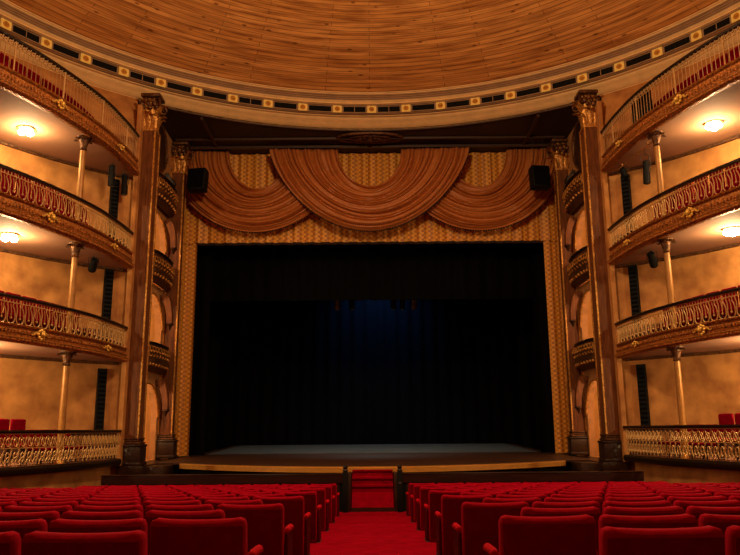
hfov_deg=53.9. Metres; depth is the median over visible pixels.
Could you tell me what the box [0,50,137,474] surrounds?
wall
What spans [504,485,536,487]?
chair
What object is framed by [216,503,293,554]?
chair
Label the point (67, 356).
column
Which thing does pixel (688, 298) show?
balcony chair
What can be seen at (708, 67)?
balcony chair
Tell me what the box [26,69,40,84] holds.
balcony chair
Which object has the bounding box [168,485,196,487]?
chair
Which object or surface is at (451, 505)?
chair
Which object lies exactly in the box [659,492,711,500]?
chair
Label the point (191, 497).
chair
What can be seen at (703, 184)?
balcony chair
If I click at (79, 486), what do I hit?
chair
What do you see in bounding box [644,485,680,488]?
chair
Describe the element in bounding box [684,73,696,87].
balcony chair
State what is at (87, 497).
chair
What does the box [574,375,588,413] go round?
bracket
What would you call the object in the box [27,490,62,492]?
chair
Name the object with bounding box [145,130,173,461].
wall
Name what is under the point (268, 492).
chair
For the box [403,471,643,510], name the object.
barrier
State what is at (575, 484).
chair
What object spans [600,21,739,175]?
balcony
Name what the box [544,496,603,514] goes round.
chair
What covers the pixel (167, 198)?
balcony
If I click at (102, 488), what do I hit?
chair
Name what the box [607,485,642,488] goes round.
chair
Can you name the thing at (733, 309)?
balcony chair
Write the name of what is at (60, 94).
balcony chair
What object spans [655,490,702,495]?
chair
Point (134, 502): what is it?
chair
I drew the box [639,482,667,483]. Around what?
chair
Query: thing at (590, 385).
wall
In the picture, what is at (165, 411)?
pendant
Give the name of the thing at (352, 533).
carpet
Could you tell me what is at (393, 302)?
lantern
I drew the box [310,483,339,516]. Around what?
chair
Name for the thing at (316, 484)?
chair
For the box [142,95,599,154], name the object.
ceiling
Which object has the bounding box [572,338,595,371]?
balcony
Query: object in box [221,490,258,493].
chair
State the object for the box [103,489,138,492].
chair
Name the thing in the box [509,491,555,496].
chair
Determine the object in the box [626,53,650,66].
air vent
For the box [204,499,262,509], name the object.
chair
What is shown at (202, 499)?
chair
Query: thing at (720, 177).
balcony chair
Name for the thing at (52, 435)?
balcony chair
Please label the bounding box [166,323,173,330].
pendant
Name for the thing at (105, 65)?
air vent
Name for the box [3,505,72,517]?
chair
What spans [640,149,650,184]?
lantern
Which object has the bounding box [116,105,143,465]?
trim
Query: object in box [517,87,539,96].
air vent
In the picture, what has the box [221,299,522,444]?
backdrop
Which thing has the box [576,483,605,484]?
chair
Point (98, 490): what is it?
chair
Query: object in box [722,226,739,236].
ceiling lamp
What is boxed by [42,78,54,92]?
balcony chair
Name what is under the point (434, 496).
chair
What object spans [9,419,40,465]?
balcony chair
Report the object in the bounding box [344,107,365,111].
air vent
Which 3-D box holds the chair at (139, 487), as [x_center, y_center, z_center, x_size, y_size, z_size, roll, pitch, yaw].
[-4.487,4.748,15.188,0.680,0.768,0.664,0,-12,0]
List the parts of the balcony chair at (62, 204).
backrest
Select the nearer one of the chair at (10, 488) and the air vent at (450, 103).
the chair at (10, 488)
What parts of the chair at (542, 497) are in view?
backrest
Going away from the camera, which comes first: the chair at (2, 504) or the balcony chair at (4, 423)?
the chair at (2, 504)
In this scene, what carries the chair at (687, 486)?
on the floor
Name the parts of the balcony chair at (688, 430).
backrest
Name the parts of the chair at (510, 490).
backrest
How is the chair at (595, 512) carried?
on the floor
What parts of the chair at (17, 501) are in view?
backrest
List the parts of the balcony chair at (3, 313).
backrest, seat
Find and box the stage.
[154,443,588,496]
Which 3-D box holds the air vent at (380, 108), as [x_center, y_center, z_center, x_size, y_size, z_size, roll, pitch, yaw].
[0.629,-5.935,25.621,0.775,0.188,0.015,-1,-12,3]
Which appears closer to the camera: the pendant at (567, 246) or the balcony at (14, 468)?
the balcony at (14, 468)
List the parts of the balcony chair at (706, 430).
seat, backrest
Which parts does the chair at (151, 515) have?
backrest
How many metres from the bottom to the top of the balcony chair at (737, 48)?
1.180 m
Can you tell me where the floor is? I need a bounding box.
[211,443,535,453]
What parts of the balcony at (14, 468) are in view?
scroll panel, scroll panel, scroll panel, scroll panel, scroll panel, scroll panel, scroll panel, scroll panel, scroll panel, scroll panel, handrail, edge moulding, scroll panel, scroll panel, scroll panel, scroll panel, scroll panel, scroll panel, scroll panel, scroll panel, scroll panel, scroll panel, scroll panel, scroll panel, scroll panel, scroll panel, scroll panel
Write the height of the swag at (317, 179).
3.234 m
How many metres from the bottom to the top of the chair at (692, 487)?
0.768 m
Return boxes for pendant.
[162,409,169,416]
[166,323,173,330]
[170,247,176,254]
[564,244,571,251]
[569,319,576,326]
[574,406,582,413]
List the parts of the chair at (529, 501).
backrest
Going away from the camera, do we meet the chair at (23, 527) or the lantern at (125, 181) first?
the chair at (23, 527)
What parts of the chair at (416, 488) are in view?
panel, panel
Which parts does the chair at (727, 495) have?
backrest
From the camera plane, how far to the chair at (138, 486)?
15.98 m
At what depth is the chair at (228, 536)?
4.77 m
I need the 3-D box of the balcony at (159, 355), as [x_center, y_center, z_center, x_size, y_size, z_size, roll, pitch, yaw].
[-7.019,2.662,23.848,0.472,0.900,2.436,0,-12,0]
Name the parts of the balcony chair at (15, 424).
backrest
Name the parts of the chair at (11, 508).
backrest, panel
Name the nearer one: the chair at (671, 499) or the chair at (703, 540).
the chair at (703, 540)
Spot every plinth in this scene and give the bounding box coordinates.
[117,459,178,474]
[566,456,627,481]
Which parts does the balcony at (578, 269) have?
rail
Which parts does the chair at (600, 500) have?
backrest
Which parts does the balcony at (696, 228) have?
moulding, handrail, wall moulding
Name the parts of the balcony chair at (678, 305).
backrest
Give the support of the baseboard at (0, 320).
attached to the wall at (30, 390)
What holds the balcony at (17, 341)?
attached to the wall at (30, 390)
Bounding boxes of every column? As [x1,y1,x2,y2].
[53,350,76,463]
[65,242,85,332]
[74,135,93,221]
[121,93,168,465]
[156,141,194,457]
[545,138,588,454]
[571,89,623,461]
[646,130,666,216]
[656,237,676,328]
[665,345,691,458]
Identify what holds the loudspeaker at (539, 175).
hanging from the ceiling at (237, 138)
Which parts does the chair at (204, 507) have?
panel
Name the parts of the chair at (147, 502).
panel, backrest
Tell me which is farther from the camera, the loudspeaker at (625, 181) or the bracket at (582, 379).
the bracket at (582, 379)
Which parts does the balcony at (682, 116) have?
post, moulding, post, wall moulding, post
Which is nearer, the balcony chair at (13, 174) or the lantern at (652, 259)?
the balcony chair at (13, 174)
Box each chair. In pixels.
[0,52,9,66]
[0,169,29,200]
[0,290,18,323]
[0,419,23,466]
[0,489,32,491]
[0,490,25,493]
[0,491,15,495]
[0,495,40,501]
[0,498,31,505]
[0,501,16,511]
[0,510,59,531]
[0,519,47,554]
[0,531,20,554]
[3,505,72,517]
[4,292,35,326]
[7,493,49,497]
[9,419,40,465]
[10,59,25,75]
[10,488,39,489]
[15,175,45,206]
[17,491,55,495]
[18,501,78,510]
[21,296,50,328]
[22,530,147,554]
[24,434,55,464]
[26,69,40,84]
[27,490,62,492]
[32,181,60,212]
[33,497,85,504]
[34,488,66,490]
[35,299,64,331]
[39,434,67,463]
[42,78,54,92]
[42,487,71,489]
[42,495,89,500]
[45,188,73,218]
[49,518,147,534]
[50,303,75,333]
[50,434,77,462]
[52,493,94,497]
[56,87,67,99]
[58,491,96,494]
[59,194,83,222]
[60,310,85,335]
[61,510,142,519]
[63,434,86,461]
[65,489,100,493]
[67,95,77,106]
[69,201,91,226]
[69,488,102,490]
[73,313,95,337]
[74,487,104,489]
[74,504,142,514]
[79,486,105,487]
[80,500,139,505]
[81,207,86,222]
[88,497,140,504]
[91,494,137,497]
[97,492,139,497]
[99,491,136,492]
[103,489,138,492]
[104,488,136,489]
[108,487,137,489]
[138,486,166,488]
[138,488,170,491]
[139,487,169,487]
[139,490,177,496]
[140,489,174,490]
[140,494,186,504]
[141,492,182,494]
[142,496,194,502]
[142,500,201,518]
[145,504,213,513]
[145,509,224,554]
[149,517,262,554]
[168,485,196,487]
[171,486,201,488]
[174,487,205,490]
[178,489,212,491]
[180,490,218,493]
[186,492,227,496]
[190,494,236,499]
[198,496,249,504]
[200,485,226,487]
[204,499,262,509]
[205,486,234,488]
[208,487,240,489]
[215,488,249,491]
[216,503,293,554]
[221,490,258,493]
[230,491,271,496]
[237,486,266,488]
[239,493,284,499]
[243,487,275,489]
[252,496,310,554]
[253,488,287,491]
[260,485,287,486]
[262,489,299,493]
[269,485,298,488]
[275,491,321,542]
[278,486,309,489]
[290,484,317,486]
[290,488,329,530]
[302,485,334,522]
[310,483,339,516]
[406,483,434,515]
[410,484,443,521]
[416,487,454,530]
[424,490,469,541]
[435,485,466,488]
[435,494,492,554]
[445,488,482,491]
[446,484,475,486]
[452,501,528,554]
[457,486,491,489]
[460,491,506,497]
[470,485,501,487]
[473,489,514,494]
[478,484,507,486]
[482,497,541,507]
[483,514,597,554]
[486,488,523,491]
[488,483,515,484]
[495,486,529,489]
[496,494,547,501]
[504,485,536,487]
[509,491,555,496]
[511,484,540,485]
[517,489,558,493]
[518,483,545,484]
[520,506,600,554]
[526,487,564,490]
[532,486,567,488]
[532,501,600,510]
[539,484,571,486]
[543,483,573,485]
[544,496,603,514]
[550,493,602,497]
[558,491,604,499]
[562,489,604,491]
[567,487,605,493]
[570,485,605,487]
[574,484,606,488]
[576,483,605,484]
[579,482,607,484]
[598,513,696,531]
[598,525,724,554]
[602,500,671,514]
[603,506,684,515]
[604,493,656,500]
[605,496,664,501]
[606,488,647,493]
[607,483,637,485]
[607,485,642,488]
[607,490,653,493]
[608,484,641,485]
[608,487,646,488]
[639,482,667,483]
[640,483,670,485]
[643,484,675,486]
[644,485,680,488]
[647,309,669,332]
[648,196,671,222]
[648,486,686,489]
[650,488,693,492]
[654,202,659,218]
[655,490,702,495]
[657,189,681,218]
[657,305,681,331]
[658,429,681,456]
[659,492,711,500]
[661,91,671,101]
[666,429,693,457]
[667,183,694,213]
[667,298,692,329]
[667,495,726,505]
[671,82,682,95]
[672,482,703,484]
[673,500,739,512]
[676,424,704,457]
[677,294,706,326]
[678,483,710,486]
[680,176,709,208]
[682,485,717,487]
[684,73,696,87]
[686,506,739,526]
[689,424,719,458]
[689,486,727,489]
[691,290,721,323]
[695,170,724,201]
[695,488,737,492]
[697,63,711,79]
[698,513,739,551]
[703,413,735,459]
[704,490,739,495]
[705,482,735,484]
[707,286,738,320]
[711,163,739,195]
[712,53,728,70]
[713,483,739,486]
[713,492,739,499]
[720,413,739,460]
[724,285,739,317]
[725,525,739,554]
[728,45,739,61]
[728,495,739,500]
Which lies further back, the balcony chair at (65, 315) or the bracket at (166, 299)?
the bracket at (166, 299)
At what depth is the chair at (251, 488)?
13.93 m
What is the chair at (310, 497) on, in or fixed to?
on the floor
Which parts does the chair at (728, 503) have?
backrest, panel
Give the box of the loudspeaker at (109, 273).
[100,269,113,341]
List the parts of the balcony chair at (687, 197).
backrest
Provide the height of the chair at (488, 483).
0.768 m
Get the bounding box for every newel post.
[342,465,347,512]
[397,465,402,511]
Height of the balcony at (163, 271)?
0.975 m
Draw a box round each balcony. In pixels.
[0,28,139,179]
[0,163,134,271]
[0,292,128,364]
[0,430,121,476]
[148,341,170,374]
[153,249,174,291]
[157,172,178,218]
[562,168,583,214]
[567,246,588,288]
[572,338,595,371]
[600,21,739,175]
[607,158,739,267]
[614,287,739,360]
[623,424,739,470]
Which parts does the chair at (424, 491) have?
panel, panel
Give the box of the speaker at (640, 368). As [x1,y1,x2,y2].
[636,364,650,429]
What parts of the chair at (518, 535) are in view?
armrest, panel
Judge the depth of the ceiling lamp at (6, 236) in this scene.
17.84 m
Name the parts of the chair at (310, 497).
panel, panel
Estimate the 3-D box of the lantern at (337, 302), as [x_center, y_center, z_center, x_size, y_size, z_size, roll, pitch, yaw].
[-1.431,0.899,30.733,0.306,0.994,0.411,0,-12,0]
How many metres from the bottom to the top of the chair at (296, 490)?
0.768 m
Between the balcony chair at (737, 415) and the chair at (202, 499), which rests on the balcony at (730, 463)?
the balcony chair at (737, 415)
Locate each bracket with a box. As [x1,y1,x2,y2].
[155,378,169,416]
[159,293,173,330]
[163,219,176,254]
[564,216,576,251]
[569,290,582,326]
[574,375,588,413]
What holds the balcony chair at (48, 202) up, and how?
on the balcony at (44, 233)
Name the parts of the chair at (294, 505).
panel, panel, armrest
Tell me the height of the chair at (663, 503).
0.768 m
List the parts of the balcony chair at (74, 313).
backrest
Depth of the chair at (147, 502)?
7.83 m
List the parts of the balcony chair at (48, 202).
backrest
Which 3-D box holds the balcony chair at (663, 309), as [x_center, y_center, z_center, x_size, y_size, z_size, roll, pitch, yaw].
[7.903,1.318,19.860,0.562,1.120,0.475,0,-12,-3]
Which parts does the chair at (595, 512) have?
backrest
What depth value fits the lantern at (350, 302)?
30.58 m
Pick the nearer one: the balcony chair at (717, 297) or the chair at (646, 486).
the chair at (646, 486)
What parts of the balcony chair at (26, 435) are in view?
backrest, seat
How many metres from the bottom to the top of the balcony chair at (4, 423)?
1.070 m
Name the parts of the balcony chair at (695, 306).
seat, backrest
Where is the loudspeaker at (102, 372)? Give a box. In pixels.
[94,368,107,433]
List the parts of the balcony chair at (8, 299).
backrest, seat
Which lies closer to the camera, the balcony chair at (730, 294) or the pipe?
the balcony chair at (730, 294)
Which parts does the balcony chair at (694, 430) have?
backrest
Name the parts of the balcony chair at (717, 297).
seat, backrest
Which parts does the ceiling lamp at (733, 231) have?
bulb, bulb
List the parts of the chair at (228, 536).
panel, armrest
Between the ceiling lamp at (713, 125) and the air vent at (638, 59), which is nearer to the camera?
the ceiling lamp at (713, 125)
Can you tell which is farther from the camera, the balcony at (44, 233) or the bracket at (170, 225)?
the bracket at (170, 225)
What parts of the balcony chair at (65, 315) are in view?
backrest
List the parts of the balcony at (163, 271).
rail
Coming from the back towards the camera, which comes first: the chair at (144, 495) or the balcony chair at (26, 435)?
the balcony chair at (26, 435)
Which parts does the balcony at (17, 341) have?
wall moulding, handrail, moulding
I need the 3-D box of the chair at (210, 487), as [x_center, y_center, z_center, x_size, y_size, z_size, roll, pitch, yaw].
[-2.836,4.466,14.171,0.680,0.768,0.664,0,-12,0]
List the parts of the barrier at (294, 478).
rail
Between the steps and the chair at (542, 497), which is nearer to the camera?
the chair at (542, 497)
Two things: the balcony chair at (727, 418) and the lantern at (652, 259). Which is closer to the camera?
the balcony chair at (727, 418)
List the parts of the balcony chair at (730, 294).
seat, backrest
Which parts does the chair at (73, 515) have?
panel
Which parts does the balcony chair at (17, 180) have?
backrest, seat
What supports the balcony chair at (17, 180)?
on the balcony at (44, 233)
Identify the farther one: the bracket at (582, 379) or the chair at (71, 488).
the bracket at (582, 379)
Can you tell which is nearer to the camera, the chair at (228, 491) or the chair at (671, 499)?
the chair at (671, 499)
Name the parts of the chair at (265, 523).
panel, panel, armrest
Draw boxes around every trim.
[0,0,739,130]
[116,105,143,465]
[595,101,628,461]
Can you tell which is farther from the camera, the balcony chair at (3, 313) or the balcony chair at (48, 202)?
the balcony chair at (48, 202)
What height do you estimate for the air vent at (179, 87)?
0.188 m
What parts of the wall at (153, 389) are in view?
arch moulding, arch moulding, arch moulding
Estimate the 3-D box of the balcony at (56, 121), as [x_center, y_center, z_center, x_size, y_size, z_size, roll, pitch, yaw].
[-9.357,-4.699,17.788,3.050,1.394,10.902,-5,-13,21]
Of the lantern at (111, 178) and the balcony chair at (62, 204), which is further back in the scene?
the lantern at (111, 178)
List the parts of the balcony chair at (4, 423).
backrest, seat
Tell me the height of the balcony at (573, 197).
0.938 m
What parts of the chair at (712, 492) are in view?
backrest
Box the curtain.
[211,243,531,301]
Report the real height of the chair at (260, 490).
0.768 m
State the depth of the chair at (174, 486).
14.95 m
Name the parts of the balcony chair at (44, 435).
backrest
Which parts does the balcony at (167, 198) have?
rail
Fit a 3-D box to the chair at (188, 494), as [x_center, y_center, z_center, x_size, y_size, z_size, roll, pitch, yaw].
[-2.489,3.656,11.122,0.680,0.768,0.664,0,-12,0]
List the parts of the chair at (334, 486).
panel, panel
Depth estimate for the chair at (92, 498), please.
8.85 m
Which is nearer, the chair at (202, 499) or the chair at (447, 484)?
the chair at (202, 499)
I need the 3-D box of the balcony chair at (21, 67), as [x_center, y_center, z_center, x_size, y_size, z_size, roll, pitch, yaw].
[-8.571,-4.811,17.980,0.562,1.180,0.475,-4,-12,18]
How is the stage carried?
on the floor
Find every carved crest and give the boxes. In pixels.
[165,173,175,186]
[564,169,575,183]
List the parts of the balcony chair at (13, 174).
backrest, seat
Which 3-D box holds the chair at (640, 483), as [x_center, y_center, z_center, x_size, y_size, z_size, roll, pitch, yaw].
[5.898,4.667,15.188,0.680,0.768,0.664,0,-12,0]
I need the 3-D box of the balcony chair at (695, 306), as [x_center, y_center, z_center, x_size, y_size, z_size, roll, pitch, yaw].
[8.099,0.998,18.334,0.562,1.120,0.475,2,-12,-13]
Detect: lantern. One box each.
[88,256,98,272]
[107,163,116,186]
[120,170,128,195]
[334,300,340,309]
[348,300,355,309]
[390,300,395,309]
[399,300,405,309]
[410,300,417,309]
[619,165,627,176]
[631,101,638,122]
[637,94,645,117]
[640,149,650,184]
[643,89,652,112]
[647,250,657,267]
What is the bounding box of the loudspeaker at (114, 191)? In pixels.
[109,179,119,238]
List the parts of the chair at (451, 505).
armrest, panel, panel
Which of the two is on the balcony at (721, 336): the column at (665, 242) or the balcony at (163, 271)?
the column at (665, 242)
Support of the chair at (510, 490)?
on the floor
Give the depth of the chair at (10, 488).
14.96 m
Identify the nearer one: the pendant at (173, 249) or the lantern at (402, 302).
the pendant at (173, 249)
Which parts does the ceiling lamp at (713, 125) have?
bulb, bulb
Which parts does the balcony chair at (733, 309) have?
seat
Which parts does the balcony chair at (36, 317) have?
backrest, seat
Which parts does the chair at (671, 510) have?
panel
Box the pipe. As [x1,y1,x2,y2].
[618,142,651,169]
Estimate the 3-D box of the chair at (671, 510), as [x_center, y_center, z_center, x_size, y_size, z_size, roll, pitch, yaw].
[2.220,2.273,6.040,0.680,0.768,0.664,0,-12,0]
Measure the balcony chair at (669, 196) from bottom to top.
1.280 m
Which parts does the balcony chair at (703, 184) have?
backrest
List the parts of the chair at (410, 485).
panel, panel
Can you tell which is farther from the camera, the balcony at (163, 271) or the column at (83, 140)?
the balcony at (163, 271)
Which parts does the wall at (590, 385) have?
arch moulding, arch moulding, arch moulding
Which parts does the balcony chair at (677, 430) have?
backrest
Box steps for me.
[348,469,396,511]
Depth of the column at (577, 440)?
25.59 m
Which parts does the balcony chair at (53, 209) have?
backrest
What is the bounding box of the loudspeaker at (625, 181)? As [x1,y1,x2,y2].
[620,174,632,234]
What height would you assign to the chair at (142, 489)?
0.768 m
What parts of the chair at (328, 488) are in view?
panel, panel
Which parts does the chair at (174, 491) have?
backrest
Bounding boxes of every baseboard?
[0,320,123,345]
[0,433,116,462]
[621,314,738,342]
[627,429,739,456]
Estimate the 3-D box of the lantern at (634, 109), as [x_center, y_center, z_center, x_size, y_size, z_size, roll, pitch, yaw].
[7.484,-4.439,20.538,0.220,1.150,0.225,-4,-12,17]
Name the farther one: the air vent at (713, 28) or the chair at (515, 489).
the air vent at (713, 28)
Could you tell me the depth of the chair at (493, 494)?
9.87 m
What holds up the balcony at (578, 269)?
attached to the wall at (590, 385)
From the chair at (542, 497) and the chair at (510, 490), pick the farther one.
the chair at (510, 490)
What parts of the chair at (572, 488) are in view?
backrest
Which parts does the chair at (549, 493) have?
backrest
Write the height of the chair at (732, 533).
0.768 m
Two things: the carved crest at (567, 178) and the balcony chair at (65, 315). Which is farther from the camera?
the carved crest at (567, 178)
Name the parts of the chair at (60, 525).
panel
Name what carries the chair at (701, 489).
on the floor
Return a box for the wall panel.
[143,224,159,459]
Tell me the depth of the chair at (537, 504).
6.81 m
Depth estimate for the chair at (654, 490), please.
10.88 m
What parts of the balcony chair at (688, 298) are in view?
backrest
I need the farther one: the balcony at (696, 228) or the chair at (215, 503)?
the balcony at (696, 228)
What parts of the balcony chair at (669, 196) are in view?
backrest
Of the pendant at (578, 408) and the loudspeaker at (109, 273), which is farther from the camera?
the pendant at (578, 408)
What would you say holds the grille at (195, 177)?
attached to the loudspeaker at (197, 178)
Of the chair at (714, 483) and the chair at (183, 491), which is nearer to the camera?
the chair at (183, 491)
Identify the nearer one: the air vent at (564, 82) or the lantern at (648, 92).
the lantern at (648, 92)
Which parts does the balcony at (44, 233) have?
wall moulding, handrail, moulding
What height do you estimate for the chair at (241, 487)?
0.768 m
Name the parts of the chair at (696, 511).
backrest, panel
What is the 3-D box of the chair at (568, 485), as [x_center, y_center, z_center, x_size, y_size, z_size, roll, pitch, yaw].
[3.575,4.416,14.171,0.680,0.768,0.664,0,-12,0]
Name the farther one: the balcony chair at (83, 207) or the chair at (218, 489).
the balcony chair at (83, 207)
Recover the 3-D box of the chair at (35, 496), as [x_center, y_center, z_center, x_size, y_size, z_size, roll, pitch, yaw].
[-4.851,3.405,10.105,0.680,0.768,0.664,0,-12,0]
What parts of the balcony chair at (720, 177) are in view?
seat, backrest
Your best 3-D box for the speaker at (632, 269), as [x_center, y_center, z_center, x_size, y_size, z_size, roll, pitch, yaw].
[7.747,0.712,21.305,0.250,2.200,0.100,-11,-16,41]
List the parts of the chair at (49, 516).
panel, backrest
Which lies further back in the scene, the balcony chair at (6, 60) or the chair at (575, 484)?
the balcony chair at (6, 60)
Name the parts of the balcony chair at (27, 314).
backrest, seat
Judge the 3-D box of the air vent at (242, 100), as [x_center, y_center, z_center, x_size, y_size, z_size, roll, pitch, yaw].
[-4.130,-6.043,24.924,0.775,0.188,0.015,4,-13,-20]
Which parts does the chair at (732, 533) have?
panel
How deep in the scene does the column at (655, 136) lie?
19.25 m
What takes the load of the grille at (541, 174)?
attached to the loudspeaker at (539, 175)
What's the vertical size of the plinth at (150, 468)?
1.031 m
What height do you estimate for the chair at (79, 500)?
0.768 m
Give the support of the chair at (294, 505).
on the floor
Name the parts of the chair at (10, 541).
panel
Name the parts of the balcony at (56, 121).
post, post, wall moulding, moulding, post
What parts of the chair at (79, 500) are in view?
backrest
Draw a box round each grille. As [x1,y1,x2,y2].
[187,168,203,187]
[533,166,550,184]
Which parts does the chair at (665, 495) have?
backrest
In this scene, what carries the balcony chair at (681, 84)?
on the balcony at (682, 116)
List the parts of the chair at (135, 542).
panel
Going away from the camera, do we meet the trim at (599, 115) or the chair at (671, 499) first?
the chair at (671, 499)
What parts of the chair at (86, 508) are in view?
panel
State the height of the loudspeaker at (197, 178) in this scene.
2.068 m
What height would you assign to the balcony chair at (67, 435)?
0.820 m
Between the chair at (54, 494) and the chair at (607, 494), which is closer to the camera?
the chair at (607, 494)
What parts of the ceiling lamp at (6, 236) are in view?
bulb, bulb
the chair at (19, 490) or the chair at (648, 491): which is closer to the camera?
the chair at (648, 491)
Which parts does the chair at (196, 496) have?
backrest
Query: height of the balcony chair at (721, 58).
1.180 m
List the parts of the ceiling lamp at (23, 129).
bulb, bulb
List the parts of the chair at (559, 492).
backrest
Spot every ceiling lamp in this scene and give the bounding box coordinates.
[0,232,18,241]
[17,125,35,136]
[704,120,722,130]
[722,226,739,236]
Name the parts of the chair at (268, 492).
backrest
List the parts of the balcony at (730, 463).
scroll panel, scroll panel, scroll panel, scroll panel, scroll panel, scroll panel, scroll panel, scroll panel, scroll panel, scroll panel, scroll panel, scroll panel, scroll panel, scroll panel, scroll panel, handrail, edge moulding, scroll panel, scroll panel, scroll panel, scroll panel, scroll panel, scroll panel, scroll panel, scroll panel, scroll panel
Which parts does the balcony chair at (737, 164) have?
seat, backrest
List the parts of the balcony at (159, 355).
rail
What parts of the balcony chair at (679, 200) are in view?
backrest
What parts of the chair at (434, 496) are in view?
panel, panel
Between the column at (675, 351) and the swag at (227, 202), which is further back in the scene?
the swag at (227, 202)
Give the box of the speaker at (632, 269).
[628,264,642,337]
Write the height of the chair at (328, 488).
0.768 m
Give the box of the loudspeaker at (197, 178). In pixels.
[186,138,208,193]
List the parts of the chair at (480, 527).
armrest, panel, panel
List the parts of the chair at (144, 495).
backrest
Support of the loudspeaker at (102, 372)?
attached to the wall at (30, 390)
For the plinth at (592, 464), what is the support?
on the floor
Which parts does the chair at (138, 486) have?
backrest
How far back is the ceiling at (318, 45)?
22.77 m
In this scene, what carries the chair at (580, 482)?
on the floor
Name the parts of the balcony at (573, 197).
rail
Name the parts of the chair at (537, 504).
panel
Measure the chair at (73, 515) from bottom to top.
0.768 m
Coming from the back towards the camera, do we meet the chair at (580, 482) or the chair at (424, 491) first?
the chair at (580, 482)
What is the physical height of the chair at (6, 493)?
0.768 m
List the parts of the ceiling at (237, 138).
soffit moulding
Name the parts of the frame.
panel, panel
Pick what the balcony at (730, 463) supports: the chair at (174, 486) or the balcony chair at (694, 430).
the balcony chair at (694, 430)
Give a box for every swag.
[186,149,330,233]
[269,147,469,231]
[409,147,554,231]
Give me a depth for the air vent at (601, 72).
23.11 m
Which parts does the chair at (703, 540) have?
panel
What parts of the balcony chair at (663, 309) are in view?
backrest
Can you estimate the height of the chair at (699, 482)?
0.768 m
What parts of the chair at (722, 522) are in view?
backrest, panel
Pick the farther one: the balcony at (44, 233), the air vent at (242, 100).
the air vent at (242, 100)
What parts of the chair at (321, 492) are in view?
panel, panel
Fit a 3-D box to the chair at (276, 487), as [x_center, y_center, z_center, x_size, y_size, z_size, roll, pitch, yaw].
[-1.812,4.727,15.188,0.680,0.768,0.664,0,-12,0]
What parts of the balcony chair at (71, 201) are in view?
backrest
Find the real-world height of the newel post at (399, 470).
1.140 m
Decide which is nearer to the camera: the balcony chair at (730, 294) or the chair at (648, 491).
the chair at (648, 491)
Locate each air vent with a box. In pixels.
[13,25,38,42]
[53,43,78,58]
[92,59,116,72]
[130,72,153,83]
[167,82,190,92]
[203,90,226,99]
[239,97,261,104]
[274,102,296,108]
[309,105,330,110]
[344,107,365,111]
[378,106,399,111]
[412,104,433,110]
[447,100,468,107]
[481,94,503,102]
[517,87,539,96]
[552,77,575,88]
[589,66,612,78]
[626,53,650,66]
[664,36,689,51]
[703,17,729,35]
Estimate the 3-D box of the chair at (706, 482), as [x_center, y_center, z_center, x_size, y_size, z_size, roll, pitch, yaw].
[7.235,4.656,15.188,0.680,0.768,0.664,0,-12,0]
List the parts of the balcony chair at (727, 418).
seat, backrest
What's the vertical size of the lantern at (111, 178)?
0.746 m
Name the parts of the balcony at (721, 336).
moulding, handrail, wall moulding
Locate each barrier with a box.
[101,473,342,511]
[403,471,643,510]
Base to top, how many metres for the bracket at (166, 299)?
1.274 m
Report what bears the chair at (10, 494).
on the floor
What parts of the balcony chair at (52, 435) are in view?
backrest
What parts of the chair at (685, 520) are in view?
panel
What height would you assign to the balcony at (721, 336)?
1.106 m
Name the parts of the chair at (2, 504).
backrest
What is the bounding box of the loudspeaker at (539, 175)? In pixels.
[528,136,550,190]
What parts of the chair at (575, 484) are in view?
backrest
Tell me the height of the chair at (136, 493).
0.768 m
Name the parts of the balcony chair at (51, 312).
backrest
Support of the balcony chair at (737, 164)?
on the balcony at (696, 228)
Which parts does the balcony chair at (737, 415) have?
seat, backrest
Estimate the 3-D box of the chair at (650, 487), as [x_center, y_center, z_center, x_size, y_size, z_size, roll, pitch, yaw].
[4.908,3.867,12.138,0.680,0.768,0.664,0,-12,0]
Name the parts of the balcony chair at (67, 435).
backrest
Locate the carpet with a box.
[309,511,436,554]
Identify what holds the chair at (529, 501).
on the floor
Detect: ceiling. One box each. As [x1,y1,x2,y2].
[8,0,719,91]
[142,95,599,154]
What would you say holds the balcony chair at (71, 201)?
on the balcony at (44, 233)
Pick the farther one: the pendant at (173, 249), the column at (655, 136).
the pendant at (173, 249)
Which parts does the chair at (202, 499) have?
backrest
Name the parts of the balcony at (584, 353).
rail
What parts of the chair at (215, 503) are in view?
backrest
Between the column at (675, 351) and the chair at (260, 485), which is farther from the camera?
the column at (675, 351)
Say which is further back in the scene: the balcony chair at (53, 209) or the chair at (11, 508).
the balcony chair at (53, 209)
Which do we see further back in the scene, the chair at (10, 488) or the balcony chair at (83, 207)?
the balcony chair at (83, 207)
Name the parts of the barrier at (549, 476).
rail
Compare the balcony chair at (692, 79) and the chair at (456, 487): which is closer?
the chair at (456, 487)
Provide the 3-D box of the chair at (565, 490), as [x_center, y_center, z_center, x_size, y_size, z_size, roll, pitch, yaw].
[3.215,3.611,11.122,0.680,0.768,0.664,0,-12,0]
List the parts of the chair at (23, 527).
panel, backrest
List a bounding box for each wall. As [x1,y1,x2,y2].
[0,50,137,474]
[0,467,109,488]
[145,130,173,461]
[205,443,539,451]
[566,128,598,457]
[601,44,739,470]
[635,462,739,483]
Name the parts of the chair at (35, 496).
backrest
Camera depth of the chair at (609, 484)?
13.93 m
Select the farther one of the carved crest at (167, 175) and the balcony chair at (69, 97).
the carved crest at (167, 175)
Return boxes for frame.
[175,152,569,455]
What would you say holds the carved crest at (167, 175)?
attached to the wall at (153, 389)

